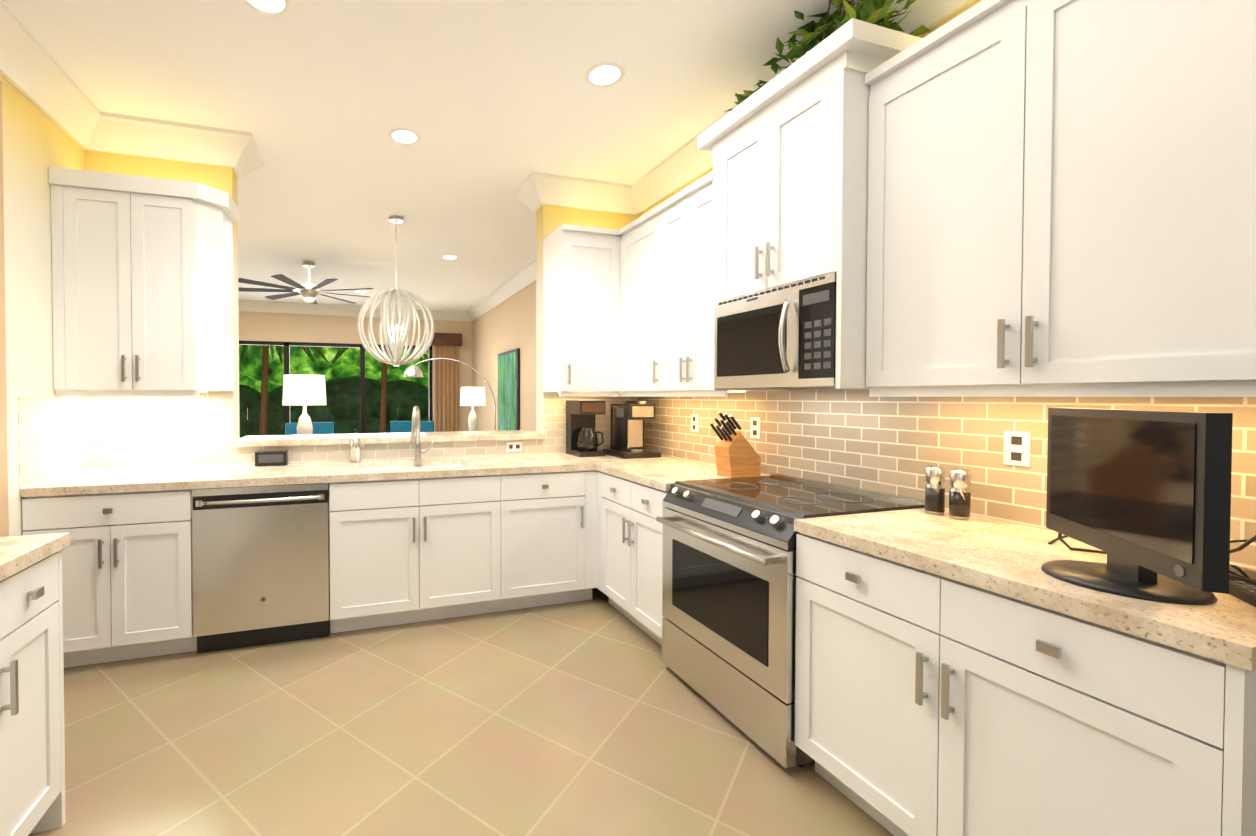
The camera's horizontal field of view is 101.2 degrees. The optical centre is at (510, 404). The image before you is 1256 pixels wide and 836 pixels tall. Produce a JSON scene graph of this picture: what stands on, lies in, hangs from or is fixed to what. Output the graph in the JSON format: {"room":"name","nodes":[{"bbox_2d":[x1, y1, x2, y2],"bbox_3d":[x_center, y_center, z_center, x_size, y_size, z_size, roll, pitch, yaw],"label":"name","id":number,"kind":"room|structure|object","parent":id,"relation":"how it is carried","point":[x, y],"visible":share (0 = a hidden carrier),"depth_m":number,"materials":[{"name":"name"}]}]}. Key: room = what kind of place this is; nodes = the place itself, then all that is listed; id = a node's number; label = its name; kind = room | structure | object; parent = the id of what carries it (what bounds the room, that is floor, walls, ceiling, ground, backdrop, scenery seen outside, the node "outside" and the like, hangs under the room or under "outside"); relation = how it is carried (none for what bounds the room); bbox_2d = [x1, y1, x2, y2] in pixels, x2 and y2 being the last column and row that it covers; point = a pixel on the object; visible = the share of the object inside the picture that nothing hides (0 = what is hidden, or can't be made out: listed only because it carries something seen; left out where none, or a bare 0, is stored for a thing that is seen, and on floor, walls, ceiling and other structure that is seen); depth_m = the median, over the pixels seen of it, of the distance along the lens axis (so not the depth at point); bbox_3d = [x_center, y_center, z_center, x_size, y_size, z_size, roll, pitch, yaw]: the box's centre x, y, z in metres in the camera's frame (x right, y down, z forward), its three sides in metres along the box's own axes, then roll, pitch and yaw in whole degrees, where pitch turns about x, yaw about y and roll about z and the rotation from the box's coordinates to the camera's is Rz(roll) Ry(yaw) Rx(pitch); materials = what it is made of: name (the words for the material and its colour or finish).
{"room":"kitchen","nodes":[
{"label":"kitchen","id":0,"kind":"room"},
{"bbox_2d":[0,74,84,535],"bbox_3d":[-1.670,-0.130,0.066,0.150,2.950,6.310,0,1,-17],"label":"wall","id":1,"kind":"structure","parent":0,"point":[37,141],"depth_m":2.42,"materials":[{"name":"yellow paint"}]},
{"bbox_2d":[0,81,8,536],"bbox_3d":[-2.052,-0.039,1.622,0.030,2.720,1.265,0,1,-17],"label":"door frame","id":2,"kind":"structure","parent":1,"relation":"attached to","point":[4,522],"depth_m":2.21,"materials":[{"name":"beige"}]},
{"bbox_2d":[18,397,88,488],"bbox_3d":[-2.383,0.175,2.658,0.003,0.429,0.634,0,1,-17],"label":"backsplash","id":3,"kind":"structure","parent":1,"relation":"attached to","point":[53,437],"depth_m":2.60,"materials":[{"name":"tile"}]},
{"bbox_2d":[0,0,111,152],"bbox_3d":[-1.511,-1.519,0.015,0.138,0.170,6.160,0,1,-17],"label":"crown molding","id":4,"kind":"structure","parent":1,"relation":"attached to","point":[36,74],"depth_m":2.45,"materials":[{"name":"white"}]},
{"bbox_2d":[84,150,239,439],"bbox_3d":[-3.089,-0.173,2.853,2.770,2.950,0.150,0,1,-17],"label":"wall","id":5,"kind":"structure","parent":0,"point":[222,178],"depth_m":3.11,"materials":[{"name":"yellow paint"}]},
{"bbox_2d":[48,166,238,396],"bbox_3d":[-2.036,-0.634,2.887,0.802,1.180,0.382,0,1,-17],"label":"upper cabinet","id":6,"kind":"object","parent":5,"relation":"attached to","point":[142,285],"visible":1,"depth_m":2.73,"materials":[{"name":"white wood"}]},
{"bbox_2d":[104,112,259,175],"bbox_3d":[-1.951,-1.566,3.039,0.748,0.170,0.158,0,1,-17],"label":"crown molding","id":7,"kind":"structure","parent":5,"relation":"attached to","point":[123,134],"depth_m":3.01,"materials":[{"name":"white"}]},
{"bbox_2d":[235,154,263,178],"bbox_3d":[-2.992,-1.566,3.006,2.758,0.170,0.148,0,1,-17],"label":"crown molding","id":8,"kind":"structure","parent":5,"relation":"attached to","point":[261,160],"depth_m":3.35,"materials":[{"name":"white paint"}]},
{"bbox_2d":[239,311,471,431],"bbox_3d":[-3.452,-0.269,8.953,5.650,2.950,0.150,0,1,-17],"label":"wall","id":9,"kind":"structure","parent":0,"point":[277,327],"depth_m":8.97,"materials":[{"name":"beige paint"}]},
{"bbox_2d":[239,341,432,434],"bbox_3d":[-3.289,0.060,9.008,3.790,2.290,0.090,0,1,-17],"label":"window frame","id":10,"kind":"structure","parent":9,"relation":"in","point":[286,345],"depth_m":9.10,"materials":[{"name":"brown metal"}]},
{"bbox_2d":[239,300,463,320],"bbox_3d":[-3.414,-1.656,8.792,5.340,0.170,0.138,0,1,-17],"label":"crown molding","id":11,"kind":"structure","parent":9,"relation":"attached to","point":[244,305],"depth_m":8.82,"materials":[{"name":"white"}]},
{"bbox_2d":[431,333,461,431],"bbox_3d":[-1.188,-0.072,9.472,0.560,2.500,0.170,0,1,-17],"label":"panel","id":12,"kind":"object","parent":9,"relation":"hanging from","point":[446,389],"visible":0.65,"depth_m":9.46,"materials":[{"name":"fabric"}]},
{"bbox_2d":[233,430,544,446],"bbox_3d":[-0.796,0.754,3.661,2.080,1.070,0.415,0,1,-17],"label":"wall","id":13,"kind":"structure","parent":0,"point":[292,440],"depth_m":3.49,"materials":[{"name":"beige"}]},
{"bbox_2d":[88,391,636,469],"bbox_3d":[-0.736,0.134,3.497,3.644,0.485,0.006,0,1,-17],"label":"backsplash","id":14,"kind":"structure","parent":13,"relation":"attached to","point":[191,431],"depth_m":3.15,"materials":[{"name":"tile"}]},
{"bbox_2d":[507,442,521,451],"bbox_3d":[0.029,0.313,3.726,0.115,0.070,0.008,0,1,-17],"label":"electrical outlet","id":15,"kind":"object","parent":14,"relation":"attached to","point":[513,446],"visible":1,"depth_m":3.72,"materials":[{"name":"white plastic"}]},
{"bbox_2d":[1,0,864,310],"bbox_3d":[-1.680,-1.703,3.145,5.950,0.100,12.250,0,1,-17],"label":"ceiling","id":16,"kind":"structure","parent":0,"point":[493,104],"depth_m":2.72,"materials":[{"name":"white paint"}]},
{"bbox_2d":[242,0,291,16],"bbox_3d":[-0.989,-1.634,2.035,0.200,0.004,0.200,0,1,-17],"label":"recessed light","id":17,"kind":"object","parent":16,"relation":"in","point":[268,7],"visible":1,"depth_m":2.08,"materials":[{"name":"white"}]},
{"bbox_2d":[238,261,372,303],"bbox_3d":[-2.412,-1.458,6.059,1.615,0.479,1.597,0,1,-17],"label":"ceiling fan","id":18,"kind":"object","parent":16,"relation":"hanging from","point":[309,292],"visible":0.96,"depth_m":5.95,"materials":[{"name":"silver metal"}]},
{"bbox_2d":[355,290,367,292],"bbox_3d":[-2.279,-1.723,7.747,0.200,0.004,0.200,0,1,-17],"label":"recessed light","id":19,"kind":"object","parent":16,"relation":"in","point":[359,291],"visible":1,"depth_m":7.72,"materials":[{"name":"white"}]},
{"bbox_2d":[357,215,434,365],"bbox_3d":[-1.025,-1.010,4.554,0.684,1.329,0.684,0,1,-17],"label":"pendant chandelier","id":20,"kind":"object","parent":16,"relation":"hanging from","point":[396,336],"visible":1,"depth_m":4.47,"materials":[{"name":"silver metal"}]},
{"bbox_2d":[388,128,420,144],"bbox_3d":[-0.652,-1.651,3.121,0.200,0.004,0.200,0,1,-17],"label":"recessed light","id":21,"kind":"object","parent":16,"relation":"in","point":[405,136],"visible":1,"depth_m":3.12,"materials":[{"name":"white"}]},
{"bbox_2d":[441,255,457,259],"bbox_3d":[-0.697,-1.693,5.826,0.200,0.004,0.200,0,1,-17],"label":"recessed light","id":22,"kind":"object","parent":16,"relation":"in","point":[450,257],"visible":1,"depth_m":5.83,"materials":[{"name":"white"}]},
{"bbox_2d":[585,62,624,87],"bbox_3d":[0.472,-1.641,2.524,0.200,0.004,0.200,0,1,-17],"label":"recessed light","id":23,"kind":"object","parent":16,"relation":"in","point":[604,74],"visible":1,"depth_m":2.52,"materials":[{"name":"white"}]},
{"bbox_2d":[28,588,893,835],"bbox_3d":[-1.680,1.346,3.193,5.950,0.100,12.250,0,1,-17],"label":"floor","id":24,"kind":"structure","parent":0,"point":[595,716],"depth_m":1.95,"materials":[{"name":"tile"}]},
{"bbox_2d":[0,576,19,835],"bbox_3d":[-1.534,0.895,0.956,0.616,0.874,0.617,0,1,-17],"label":"base cabinet","id":25,"kind":"object","parent":24,"relation":"on","point":[9,626],"depth_m":1.34,"materials":[{"name":"white wood"}]},
{"bbox_2d":[16,552,65,835],"bbox_3d":[-1.645,0.889,1.320,0.616,0.874,0.378,0,1,-17],"label":"base cabinet","id":26,"kind":"object","parent":24,"relation":"on","point":[32,768],"depth_m":1.49,"materials":[{"name":"white wood"}]},
{"bbox_2d":[0,532,69,583],"bbox_3d":[-1.253,0.450,0.059,0.632,0.040,3.036,0,1,-17],"label":"countertop","id":27,"kind":"structure","parent":26,"relation":"on","point":[17,553],"depth_m":1.45,"materials":[{"name":"beige stone"}]},
{"bbox_2d":[20,485,196,667],"bbox_3d":[-2.049,0.866,2.777,0.696,0.874,0.627,0,1,-17],"label":"base cabinet","id":28,"kind":"object","parent":24,"relation":"on","point":[127,563],"depth_m":2.50,"materials":[{"name":"white wood"}]},
{"bbox_2d":[192,483,329,653],"bbox_3d":[-1.387,0.865,2.932,0.654,0.871,0.607,0,1,-17],"label":"dishwasher","id":29,"kind":"object","parent":28,"relation":"in","point":[260,556],"visible":0.98,"depth_m":2.68,"materials":[{"name":"silver metal"}]},
{"bbox_2d":[285,422,333,434],"bbox_3d":[-3.107,0.762,7.919,0.840,0.920,0.760,0,1,-27],"label":"armchair","id":30,"kind":"object","parent":24,"relation":"on","point":[318,428],"visible":0.06,"depth_m":8.16,"materials":[{"name":"blue fabric"}]},
{"bbox_2d":[390,421,433,432],"bbox_3d":[-1.665,0.755,8.360,0.840,0.920,0.760,0,1,-2],"label":"armchair","id":31,"kind":"object","parent":24,"relation":"on","point":[404,426],"visible":0.02,"depth_m":8.57,"materials":[{"name":"blue fabric"}]},
{"bbox_2d":[324,473,511,632],"bbox_3d":[-0.589,0.859,3.225,1.039,0.874,0.627,0,1,-17],"label":"base cabinet","id":32,"kind":"object","parent":24,"relation":"on","point":[412,541],"depth_m":2.92,"materials":[{"name":"white wood"}]},
{"bbox_2d":[20,453,682,492],"bbox_3d":[-0.641,0.401,3.196,3.638,0.040,0.637,0,1,-17],"label":"countertop","id":33,"kind":"structure","parent":32,"relation":"on","point":[213,476],"depth_m":2.90,"materials":[{"name":"beige stone"}]},
{"bbox_2d":[255,450,287,465],"bbox_3d":[-1.493,0.336,3.165,0.180,0.090,0.082,0,1,-17],"label":"clock radio","id":34,"kind":"object","parent":33,"relation":"on","point":[271,458],"visible":1,"depth_m":3.13,"materials":[{"name":"black plastic"}]},
{"bbox_2d":[350,429,360,462],"bbox_3d":[-1.012,0.271,3.300,0.072,0.215,0.076,0,1,-17],"label":"soap bottle","id":35,"kind":"object","parent":33,"relation":"on","point":[355,449],"visible":1,"depth_m":3.27,"materials":[{"name":"silver metal"}]},
{"bbox_2d":[360,461,463,468],"bbox_3d":[-0.608,0.507,3.215,0.700,0.198,0.430,0,1,-17],"label":"sink","id":36,"kind":"object","parent":33,"relation":"in","point":[427,464],"depth_m":3.39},
{"bbox_2d":[410,406,433,460],"bbox_3d":[-0.574,0.195,3.291,0.178,0.368,0.239,0,1,-17],"label":"gooseneck faucet","id":37,"kind":"object","parent":33,"relation":"on","point":[415,434],"visible":1,"depth_m":3.35,"materials":[{"name":"silver metal"}]},
{"bbox_2d":[566,400,605,456],"bbox_3d":[0.566,0.172,3.725,0.226,0.400,0.252,0,1,-17],"label":"drip coffee maker","id":38,"kind":"object","parent":33,"relation":"on","point":[581,437],"visible":1,"depth_m":3.65,"materials":[{"name":"black plastic"}]},
{"bbox_2d":[603,401,660,458],"bbox_3d":[0.877,0.173,3.670,0.290,0.400,0.320,0,1,-17],"label":"coffee maker","id":39,"kind":"object","parent":33,"relation":"on","point":[627,428],"visible":1,"depth_m":3.62,"materials":[{"name":"black plastic"}]},
{"bbox_2d":[404,358,495,430],"bbox_3d":[-0.815,0.275,7.419,1.501,1.910,0.299,0,1,5],"label":"arc floor lamp","id":40,"kind":"object","parent":24,"relation":"on","point":[414,370],"visible":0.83,"depth_m":7.36,"materials":[{"name":"silver metal"}]},
{"bbox_2d":[512,469,596,609],"bbox_3d":[0.138,0.856,3.447,0.717,0.874,0.627,0,1,-17],"label":"base cabinet","id":41,"kind":"object","parent":24,"relation":"on","point":[554,511],"depth_m":3.17,"materials":[{"name":"white wood"}]},
{"bbox_2d":[596,460,766,645],"bbox_3d":[0.969,0.842,2.981,0.699,0.915,0.783,0,1,-17],"label":"base cabinet","id":42,"kind":"object","parent":24,"relation":"on","point":[631,496],"visible":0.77,"depth_m":2.85,"materials":[{"name":"white wood"}]},
{"bbox_2d":[709,411,760,477],"bbox_3d":[1.211,0.212,2.738,0.259,0.350,0.110,0,1,-17],"label":"knife block","id":43,"kind":"object","parent":42,"relation":"on","point":[736,454],"visible":1,"depth_m":2.70,"materials":[{"name":"brown wood"}]},
{"bbox_2d":[656,473,924,768],"bbox_3d":[1.161,0.841,2.230,0.758,0.940,0.754,0,1,-17],"label":"range","id":44,"kind":"object","parent":24,"relation":"on","point":[729,576],"visible":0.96,"depth_m":2.04,"materials":[{"name":"silver metal"}]},
{"bbox_2d":[794,508,1255,835],"bbox_3d":[1.446,0.867,1.422,0.699,0.915,0.947,0,1,-17],"label":"base cabinet","id":45,"kind":"object","parent":24,"relation":"on","point":[977,676],"visible":1,"depth_m":1.23,"materials":[{"name":"white wood"}]},
{"bbox_2d":[925,465,944,514],"bbox_3d":[1.555,0.314,1.851,0.057,0.175,0.057,0,1,-17],"label":"salt","id":46,"kind":"object","parent":45,"relation":"on","point":[934,491],"visible":1,"depth_m":1.83,"materials":[{"name":"glass"}]},
{"bbox_2d":[949,468,970,520],"bbox_3d":[1.579,0.315,1.775,0.057,0.175,0.057,0,1,-17],"label":"salt","id":47,"kind":"object","parent":45,"relation":"on","point":[960,497],"visible":1,"depth_m":1.75,"materials":[{"name":"clear glass"}]},
{"bbox_2d":[1041,408,1232,604],"bbox_3d":[1.414,0.212,1.171,0.348,0.399,0.405,0,1,-17],"label":"tv monitor","id":48,"kind":"object","parent":45,"relation":"on","point":[1142,498],"visible":1,"depth_m":1.09,"materials":[{"name":"black plastic"}]},
{"bbox_2d":[1048,533,1255,553],"bbox_3d":[1.678,0.302,1.329,0.245,0.216,0.377,0,1,-17],"label":"cord","id":49,"kind":"object","parent":45,"relation":"on","point":[1246,543],"visible":0.31,"depth_m":1.39,"materials":[{"name":"black plastic"}]},
{"bbox_2d":[1229,564,1255,606],"bbox_3d":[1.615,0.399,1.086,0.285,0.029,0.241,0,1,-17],"label":"remote","id":50,"kind":"object","parent":45,"relation":"on","point":[1242,583],"visible":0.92,"depth_m":1.10,"materials":[{"name":"black plastic"}]},
{"bbox_3d":[-2.073,0.880,4.896,1.300,0.780,0.450,0,1,-17],"label":"console table","id":51,"kind":"object","parent":24,"relation":"on","visible":0},
{"bbox_2d":[282,374,326,434],"bbox_3d":[-1.998,0.103,4.912,0.400,0.770,0.400,0,1,-17],"label":"table lamp","id":52,"kind":"object","parent":51,"relation":"on","point":[304,390],"visible":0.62,"depth_m":4.76,"materials":[{"name":"white fabric"}]},
{"bbox_3d":[-0.584,0.863,7.888,0.600,0.720,0.600,0,1,-17],"label":"side table","id":53,"kind":"object","parent":24,"relation":"on","visible":0},
{"bbox_2d":[460,387,485,430],"bbox_3d":[-0.584,0.117,7.877,0.400,0.770,0.400,0,1,-17],"label":"table lamp","id":54,"kind":"object","parent":53,"relation":"on","point":[472,396],"visible":0.79,"depth_m":7.73,"materials":[{"name":"white fabric"}]},
{"bbox_2d":[536,204,637,432],"bbox_3d":[0.607,-0.191,3.985,0.800,2.950,0.150,0,1,-17],"label":"wall","id":55,"kind":"structure","parent":0,"point":[550,219],"depth_m":3.86,"materials":[{"name":"yellow paint"}]},
{"bbox_2d":[514,187,538,211],"bbox_3d":[0.424,-1.582,4.052,0.778,0.170,0.148,0,1,-17],"label":"crown molding","id":56,"kind":"structure","parent":55,"relation":"attached to","point":[517,194],"depth_m":3.92,"materials":[{"name":"white"}]},
{"bbox_2d":[520,171,631,213],"bbox_3d":[0.504,-1.578,3.791,0.778,0.170,0.158,0,1,-17],"label":"crown molding","id":57,"kind":"structure","parent":55,"relation":"attached to","point":[538,189],"depth_m":3.79,"materials":[{"name":"white"}]},
{"bbox_2d":[543,227,610,394],"bbox_3d":[0.526,-0.642,3.671,0.467,1.101,0.382,0,1,-17],"label":"upper cabinet","id":58,"kind":"object","parent":55,"relation":"attached to","point":[576,260],"depth_m":3.52,"materials":[{"name":"white wood"}]},
{"bbox_2d":[472,0,1255,569],"bbox_3d":[1.093,-0.192,4.018,0.150,2.950,12.250,0,1,-17],"label":"wall","id":59,"kind":"structure","parent":0,"point":[508,324],"depth_m":7.26,"materials":[{"name":"beige"}]},
{"bbox_2d":[464,258,535,321],"bbox_3d":[0.053,-1.627,6.899,0.138,0.170,5.790,0,1,-17],"label":"crown molding","id":60,"kind":"structure","parent":59,"relation":"attached to","point":[526,276],"depth_m":7.29,"materials":[{"name":"white wood"}]},
{"bbox_2d":[498,348,519,430],"bbox_3d":[-0.033,-0.129,7.361,0.043,1.280,1.000,0,1,-17],"label":"framed picture","id":61,"kind":"object","parent":59,"relation":"attached to","point":[508,390],"visible":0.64,"depth_m":7.22,"materials":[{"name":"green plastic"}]},
{"bbox_2d":[611,203,666,394],"bbox_3d":[0.991,-0.637,3.364,0.418,1.101,0.583,0,1,-17],"label":"upper cabinet","id":62,"kind":"object","parent":59,"relation":"attached to","point":[627,310],"depth_m":3.34,"materials":[{"name":"white wood"}]},
{"bbox_2d":[667,175,745,394],"bbox_3d":[1.162,-0.630,2.921,0.350,1.101,0.598,0,1,-17],"label":"upper cabinet","id":63,"kind":"object","parent":59,"relation":"attached to","point":[690,216],"depth_m":2.82,"materials":[{"name":"white wood"}]},
{"bbox_2d":[624,0,973,215],"bbox_3d":[1.847,-1.535,1.043,0.138,0.170,6.160,0,1,-17],"label":"crown molding","id":64,"kind":"structure","parent":59,"relation":"attached to","point":[689,162],"depth_m":3.25,"materials":[{"name":"white"}]},
{"bbox_2d":[698,18,921,390],"bbox_3d":[1.298,-0.699,2.211,0.507,1.270,0.820,0,1,-17],"label":"upper cabinet","id":65,"kind":"object","parent":59,"relation":"attached to","point":[788,147],"visible":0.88,"depth_m":1.96,"materials":[{"name":"white wood"}]},
{"bbox_2d":[714,272,835,388],"bbox_3d":[1.285,-0.281,2.214,0.532,0.415,0.644,0,1,-17],"label":"microwave","id":66,"kind":"object","parent":65,"relation":"attached to","point":[782,337],"visible":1,"depth_m":2.08,"materials":[{"name":"silver metal"}]},
{"bbox_2d":[720,0,930,118],"bbox_3d":[1.319,-1.556,2.189,0.466,0.444,0.924,0,1,-17],"label":"potted plant","id":67,"kind":"object","parent":65,"relation":"on","point":[876,12],"visible":0.27,"depth_m":2.02,"materials":[{"name":"green plant"}]},
{"bbox_2d":[637,388,1255,568],"bbox_3d":[1.463,0.149,2.549,0.006,0.485,3.094,0,1,-17],"label":"backsplash","id":68,"kind":"structure","parent":59,"relation":"attached to","point":[859,438],"depth_m":2.03,"materials":[{"name":"tile"}]},
{"bbox_2d":[691,414,697,431],"bbox_3d":[1.215,0.124,3.334,0.008,0.115,0.070,0,1,-17],"label":"electrical outlet","id":69,"kind":"object","parent":68,"relation":"attached to","point":[694,422],"visible":1,"depth_m":3.33,"materials":[{"name":"white plastic"}]},
{"bbox_2d":[750,417,760,438],"bbox_3d":[1.370,0.132,2.827,0.008,0.115,0.070,0,1,-17],"label":"electrical outlet","id":70,"kind":"object","parent":68,"relation":"attached to","point":[755,427],"visible":1,"depth_m":2.82,"materials":[{"name":"white plastic"}]},
{"bbox_2d":[1004,431,1030,466],"bbox_3d":[1.713,0.149,1.708,0.008,0.115,0.070,0,1,-17],"label":"electrical outlet","id":71,"kind":"object","parent":68,"relation":"attached to","point":[1017,448],"visible":1,"depth_m":1.70,"materials":[{"name":"white plastic"}]},
{"bbox_2d":[865,0,1255,396],"bbox_3d":[1.592,-0.607,1.464,0.382,1.170,0.907,0,1,-17],"label":"upper cabinet","id":72,"kind":"object","parent":59,"relation":"attached to","point":[1061,198],"visible":1,"depth_m":1.34,"materials":[{"name":"white wood"}]},
{"label":"outside","id":73,"kind":"structure","parent":0,"visible":0},
{"bbox_2d":[239,345,428,391],"bbox_3d":[-4.026,-1.284,11.520,17.296,5.100,0.774,0,1,-17],"label":"trees","id":74,"kind":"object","parent":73,"point":[301,362],"depth_m":11.31,"materials":[{"name":"green plant"}]},
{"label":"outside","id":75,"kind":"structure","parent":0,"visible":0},
{"bbox_3d":[-3.400,1.248,10.771,12.000,0.100,3.250,0,1,-17],"label":"patio","id":76,"kind":"object","parent":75,"visible":0},
{"bbox_2d":[239,376,428,437],"bbox_3d":[-3.950,0.303,10.845,15.000,1.847,1.378,0,1,-17],"label":"hedge","id":77,"kind":"object","parent":76,"relation":"on","point":[342,406],"visible":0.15,"depth_m":10.62,"materials":[{"name":"green plant"}]},
{"bbox_2d":[239,345,428,434],"bbox_3d":[-3.538,-0.181,9.948,4.350,2.749,1.201,0,1,-17],"label":"palm tree","id":78,"kind":"object","parent":76,"relation":"on","point":[264,400],"visible":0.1,"depth_m":9.78,"materials":[{"name":"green plant"}]}
]}

